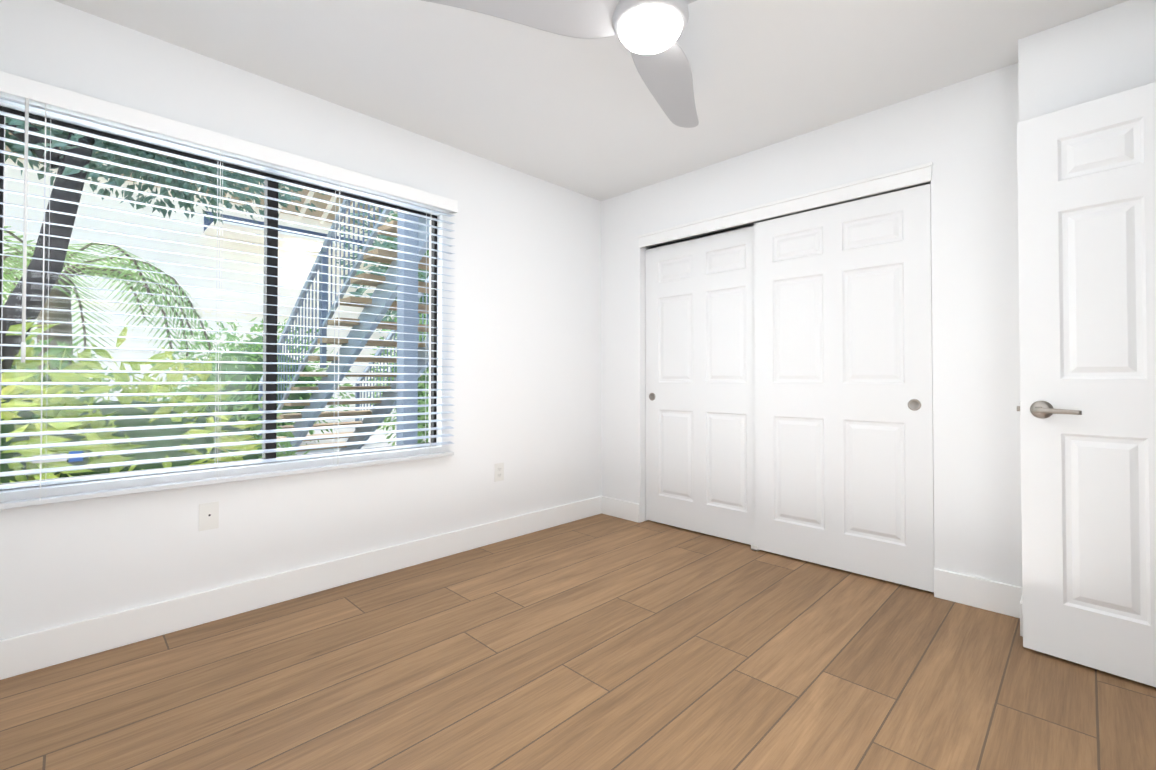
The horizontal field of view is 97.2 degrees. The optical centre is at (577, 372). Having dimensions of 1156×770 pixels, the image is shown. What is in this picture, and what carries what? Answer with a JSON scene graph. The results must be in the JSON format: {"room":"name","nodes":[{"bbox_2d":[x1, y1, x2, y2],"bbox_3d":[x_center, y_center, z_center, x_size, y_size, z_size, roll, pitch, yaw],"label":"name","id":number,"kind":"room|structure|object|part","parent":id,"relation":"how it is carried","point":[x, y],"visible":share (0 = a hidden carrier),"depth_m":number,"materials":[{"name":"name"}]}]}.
{"room":"empty bedroom","nodes":[
{"label":"empty bedroom","id":0,"kind":"room"},
{"bbox_2d":[0,0,656,639],"bbox_3d":[-0.774,0.014,3.134,0.150,2.740,4.280,-1,-1,45],"label":"wall","id":1,"kind":"structure","parent":0,"point":[522,318],"depth_m":2.62,"materials":[{"name":"white paint"}]},
{"bbox_2d":[199,501,218,530],"bbox_3d":[-1.590,0.620,2.196,0.006,0.115,0.070,-1,-1,45],"label":"outlet plate","id":2,"kind":"object","parent":1,"relation":"attached to","point":[208,516],"visible":1,"depth_m":2.19,"materials":[{"name":"white plastic"}]},
{"bbox_2d":[0,98,454,509],"bbox_3d":[-1.425,-0.234,2.402,0.173,1.420,1.819,-1,-1,45],"label":"window blind","id":3,"kind":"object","parent":1,"relation":"in","point":[269,422],"depth_m":2.20,"materials":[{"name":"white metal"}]},
{"bbox_2d":[32,453,66,463],"bbox_3d":[-1.985,0.323,1.916,0.001,0.030,0.090,-1,-1,45],"label":"window sticker","id":4,"kind":"object","parent":3,"relation":"attached to","point":[46,461],"visible":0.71,"depth_m":1.92,"materials":[{"name":"white paper"}]},
{"bbox_2d":[69,451,82,461],"bbox_3d":[-1.935,0.324,1.965,0.001,0.040,0.040,-1,-1,45],"label":"badge","id":5,"kind":"object","parent":3,"relation":"attached to","point":[75,459],"visible":0.71,"depth_m":1.96,"materials":[{"name":"blue plastic"}]},
{"bbox_3d":[-1.383,0.466,2.351,0.054,0.019,1.819,-1,-1,45],"label":"window blind bottom rail","id":6,"kind":"part","parent":3,"relation":"part of","materials":[{"name":"white plastic"}]},
{"bbox_2d":[0,71,457,214],"bbox_3d":[-1.385,-0.983,2.372,0.077,0.070,1.843,-1,-1,45],"label":"blind valance","id":7,"kind":"object","parent":1,"relation":"attached to","point":[21,89],"visible":0.92,"depth_m":2.13,"materials":[{"name":"white plastic"}]},
{"bbox_2d":[21,98,28,361],"bbox_3d":[-1.919,-0.494,1.769,0.012,0.920,0.012,0,-1,27],"label":"blind cord","id":8,"kind":"object","parent":7,"relation":"hanging from","point":[23,350],"depth_m":1.77,"materials":[{"name":"white plastic"}]},
{"bbox_2d":[40,104,46,499],"bbox_3d":[-1.898,-0.253,1.808,0.002,1.420,0.002,-1,-1,45],"label":"blind cord","id":9,"kind":"object","parent":7,"relation":"hanging from","point":[45,104],"depth_m":1.81,"materials":[{"name":"white fabric"}]},
{"bbox_2d":[45,125,50,497],"bbox_3d":[-1.907,-0.253,1.835,0.002,1.420,0.002,-1,-1,45],"label":"blind cord","id":10,"kind":"object","parent":7,"relation":"hanging from","point":[50,125],"depth_m":1.84,"materials":[{"name":"white fabric"}]},
{"bbox_2d":[215,150,222,479],"bbox_3d":[-1.532,-0.249,2.174,0.002,1.420,0.002,-1,-1,45],"label":"blind cord","id":11,"kind":"object","parent":7,"relation":"hanging from","point":[220,150],"depth_m":2.20,"materials":[{"name":"white fabric"}]},
{"bbox_2d":[333,183,335,463],"bbox_3d":[-1.221,-0.243,2.560,0.002,1.420,0.002,-1,-1,45],"label":"blind cord","id":12,"kind":"object","parent":7,"relation":"hanging from","point":[335,183],"depth_m":2.56,"materials":[{"name":"white fabric"}]},
{"bbox_2d":[337,182,339,465],"bbox_3d":[-1.185,-0.244,2.523,0.002,1.420,0.002,-1,-1,45],"label":"blind cord","id":13,"kind":"object","parent":7,"relation":"hanging from","point":[339,182],"depth_m":2.53,"materials":[{"name":"white fabric"}]},
{"bbox_2d":[425,207,426,453],"bbox_3d":[-0.868,-0.239,2.914,0.002,1.420,0.002,-1,-1,45],"label":"blind cord","id":14,"kind":"object","parent":7,"relation":"hanging from","point":[426,207],"depth_m":2.92,"materials":[{"name":"white fabric"}]},
{"bbox_2d":[430,255,430,435],"bbox_3d":[-0.832,-0.239,2.877,0.002,1.420,0.002,-1,-1,45],"label":"blind cord","id":15,"kind":"object","parent":7,"relation":"hanging from","point":[430,255],"depth_m":2.87,"materials":[{"name":"white fabric"}]},
{"bbox_2d":[0,496,601,679],"bbox_3d":[-0.977,1.012,2.801,0.014,0.135,3.300,-1,-1,45],"label":"baseboard","id":16,"kind":"structure","parent":1,"relation":"attached to","point":[30,652],"depth_m":2.28,"materials":[{"name":"white paint"}]},
{"bbox_2d":[495,462,503,481],"bbox_3d":[-0.506,0.642,3.283,0.007,0.115,0.070,-1,-1,45],"label":"duplex electrical outlet","id":17,"kind":"object","parent":1,"relation":"attached to","point":[499,471],"visible":1,"depth_m":3.28,"materials":[{"name":"white plastic"}]},
{"bbox_2d":[0,513,1155,769],"bbox_3d":[0.986,1.212,1.448,4.700,0.300,4.160,-1,-1,45],"label":"floor","id":18,"kind":"structure","parent":0,"point":[602,643],"depth_m":1.76,"materials":[{"name":"brown wood"}]},
{"bbox_2d":[751,544,758,550],"bbox_3d":[1.104,1.069,3.132,0.042,0.032,0.092,-1,-1,45],"label":"floor guide","id":19,"kind":"object","parent":18,"relation":"on","point":[754,547],"visible":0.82,"depth_m":3.10,"materials":[{"name":"white plastic"}]},
{"bbox_2d":[54,0,1127,200],"bbox_3d":[0.891,-1.438,1.494,4.850,0.120,4.280,-1,-1,45],"label":"ceiling","id":20,"kind":"structure","parent":0,"point":[588,117],"depth_m":2.27,"materials":[{"name":"paint"}]},
{"bbox_2d":[421,0,698,127],"bbox_3d":[0.365,-1.211,1.547,1.307,0.332,1.418,-1,-1,45],"label":"fan","id":21,"kind":"object","parent":20,"relation":"hanging from","point":[647,33],"visible":1,"depth_m":1.61,"materials":[{"name":"white plastic"}]},
{"bbox_3d":[-0.188,-1.134,1.554,0.519,0.073,0.655,-1,-1,45],"label":"blade","id":22,"kind":"part","parent":21,"relation":"part of","materials":[{"name":"grey plastic"}]},
{"bbox_3d":[0.229,-1.164,1.628,0.244,0.128,0.244,-1,-1,45],"label":"motor","id":23,"kind":"part","parent":21,"relation":"part of","materials":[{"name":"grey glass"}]},
{"bbox_3d":[0.376,-1.128,2.026,0.398,0.073,0.729,-1,-1,45],"label":"blade","id":24,"kind":"part","parent":21,"relation":"part of","materials":[{"name":"grey plastic"}]},
{"bbox_3d":[0.520,-1.137,1.313,0.758,0.073,0.236,-1,-1,45],"label":"blade","id":25,"kind":"part","parent":21,"relation":"part of","materials":[{"name":"grey plastic"}]},
{"bbox_2d":[657,224,753,246],"bbox_3d":[1.633,-0.128,3.674,2.500,2.440,0.120,-1,-1,45],"label":"wall","id":26,"kind":"structure","parent":0,"point":[707,235],"depth_m":4.17,"materials":[{"name":"white paint"}]},
{"bbox_2d":[601,63,1021,586],"bbox_3d":[1.111,-0.135,3.150,2.500,2.440,0.120,-1,-1,45],"label":"wall","id":27,"kind":"structure","parent":0,"point":[961,136],"depth_m":2.43,"materials":[{"name":"white paint"}]},
{"bbox_2d":[602,496,639,522],"bbox_3d":[0.318,1.026,3.830,0.366,0.135,0.014,-1,-1,45],"label":"baseboard","id":28,"kind":"structure","parent":27,"relation":"attached to","point":[623,509],"depth_m":3.81,"materials":[{"name":"white paint"}]},
{"bbox_2d":[637,162,932,247],"bbox_3d":[1.080,-0.964,3.102,1.800,0.086,0.032,-1,-1,45],"label":"trim","id":29,"kind":"structure","parent":27,"relation":"attached to","point":[902,178],"depth_m":2.90,"materials":[{"name":"white paint"}]},
{"bbox_2d":[646,182,930,247],"bbox_3d":[1.122,-0.951,3.144,1.776,0.030,0.088,-1,-1,45],"label":"track","id":30,"kind":"object","parent":27,"relation":"attached to","point":[721,230],"visible":0.14,"depth_m":3.06,"materials":[{"name":"grey metal"}]},
{"bbox_2d":[645,226,754,544],"bbox_3d":[0.831,0.084,3.451,0.905,1.985,0.035,-1,-1,45],"label":"door","id":31,"kind":"structure","parent":30,"relation":"hanging from","point":[700,380],"depth_m":3.42,"materials":[{"name":"white paint"}]},
{"bbox_2d":[754,184,933,591],"bbox_3d":[1.412,0.075,2.807,0.905,1.985,0.035,-1,-1,45],"label":"door","id":32,"kind":"structure","parent":30,"relation":"hanging from","point":[844,479],"depth_m":2.75,"materials":[{"name":"white paint"}]},
{"bbox_2d":[649,393,920,410],"bbox_3d":[1.103,0.169,3.120,1.695,0.058,0.049,-1,-1,45],"label":"pulls","id":33,"kind":"object","parent":32,"relation":"attached to","point":[914,404],"visible":1,"depth_m":2.53,"materials":[{"name":"grey metal"}]},
{"bbox_2d":[934,568,1021,617],"bbox_3d":[1.828,1.006,2.324,0.340,0.135,0.014,-1,-1,45],"label":"baseboard","id":34,"kind":"structure","parent":27,"relation":"attached to","point":[994,596],"depth_m":2.32,"materials":[{"name":"white paint"}]},
{"bbox_2d":[1018,0,1155,121],"bbox_3d":[2.513,-0.149,2.134,0.920,2.440,1.060,-1,-1,45],"label":"wall","id":35,"kind":"structure","parent":0,"point":[1106,52],"depth_m":1.95,"materials":[{"name":"white paint"}]},
{"bbox_2d":[1020,598,1022,636],"bbox_3d":[1.868,1.004,2.134,0.014,0.135,0.200,-1,-1,45],"label":"baseboard","id":36,"kind":"structure","parent":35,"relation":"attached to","point":[1021,618],"depth_m":2.06,"materials":[{"name":"white paint"}]},
{"bbox_3d":[1.285,-0.173,0.336,0.120,2.440,3.220,-1,-1,45],"label":"wall","id":37,"kind":"structure","parent":0,"visible":0},
{"bbox_2d":[1017,82,1155,686],"bbox_3d":[1.971,0.038,1.698,0.152,2.030,0.782,1,-1,-40],"label":"entry door","id":38,"kind":"structure","parent":37,"relation":"in","point":[1086,173],"depth_m":1.83,"materials":[{"name":"white paint"}]},
{"bbox_3d":[1.971,0.028,1.698,0.152,1.640,0.782,1,-1,-40],"label":"entry door hardware","id":39,"kind":"part","parent":38,"relation":"part of","materials":[{"name":"silver metal"}]},
{"label":"outside","id":40,"kind":"structure","parent":0,"visible":0},
{"bbox_2d":[252,418,424,454],"bbox_3d":[-12.841,1.751,22.877,44.850,0.200,75.000,-1,-1,45],"label":"ground","id":41,"kind":"structure","parent":40,"point":[378,437],"depth_m":11.34,"materials":[{"name":"grey concrete"}]},
{"bbox_2d":[3,156,396,422],"bbox_3d":[-8.497,-2.047,19.304,6.120,7.300,44.000,-1,-1,45],"label":"wall","id":42,"kind":"structure","parent":41,"relation":"on","point":[12,211],"depth_m":13.29,"materials":[{"name":"white paint"}]},
{"bbox_2d":[5,123,396,234],"bbox_3d":[-8.605,-5.088,13.805,1.813,1.008,20.000,-1,-1,45],"label":"roof eave","id":43,"kind":"object","parent":42,"relation":"attached to","point":[321,205],"depth_m":14.96,"materials":[{"name":"beige"}]},
{"bbox_2d":[204,221,263,242],"label":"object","id":44,"kind":"object","parent":42,"relation":"attached to","point":[259,230],"depth_m":13.42,"materials":[{"name":"white"}]},
{"bbox_2d":[278,231,324,252],"label":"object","id":45,"kind":"object","parent":42,"relation":"attached to","point":[290,236],"depth_m":14.39,"materials":[{"name":"white"}]},
{"bbox_2d":[329,241,361,258],"label":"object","id":46,"kind":"object","parent":42,"relation":"attached to","point":[351,245],"depth_m":15.40,"materials":[{"name":"white"}]},
{"bbox_2d":[0,117,428,482],"bbox_3d":[-5.379,-2.165,8.524,12.930,7.667,18.395,-1,-1,45],"label":"plants","id":47,"kind":"object","parent":41,"relation":"on","point":[54,291],"depth_m":3.50,"materials":[{"name":"green plant"}]},
{"bbox_2d":[258,199,428,453],"bbox_3d":[-2.263,-0.652,5.941,5.202,4.275,1.390,-1,-1,45],"label":"stairs","id":48,"kind":"structure","parent":41,"relation":"on","point":[375,309],"depth_m":5.66,"materials":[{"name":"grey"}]},
{"bbox_2d":[396,212,418,444],"bbox_3d":[-1.145,-0.055,3.421,0.100,2.886,0.100,-1,-1,45],"label":"post","id":49,"kind":"object","parent":41,"relation":"on","point":[406,305],"depth_m":3.37,"materials":[{"name":"blue"}]}
]}

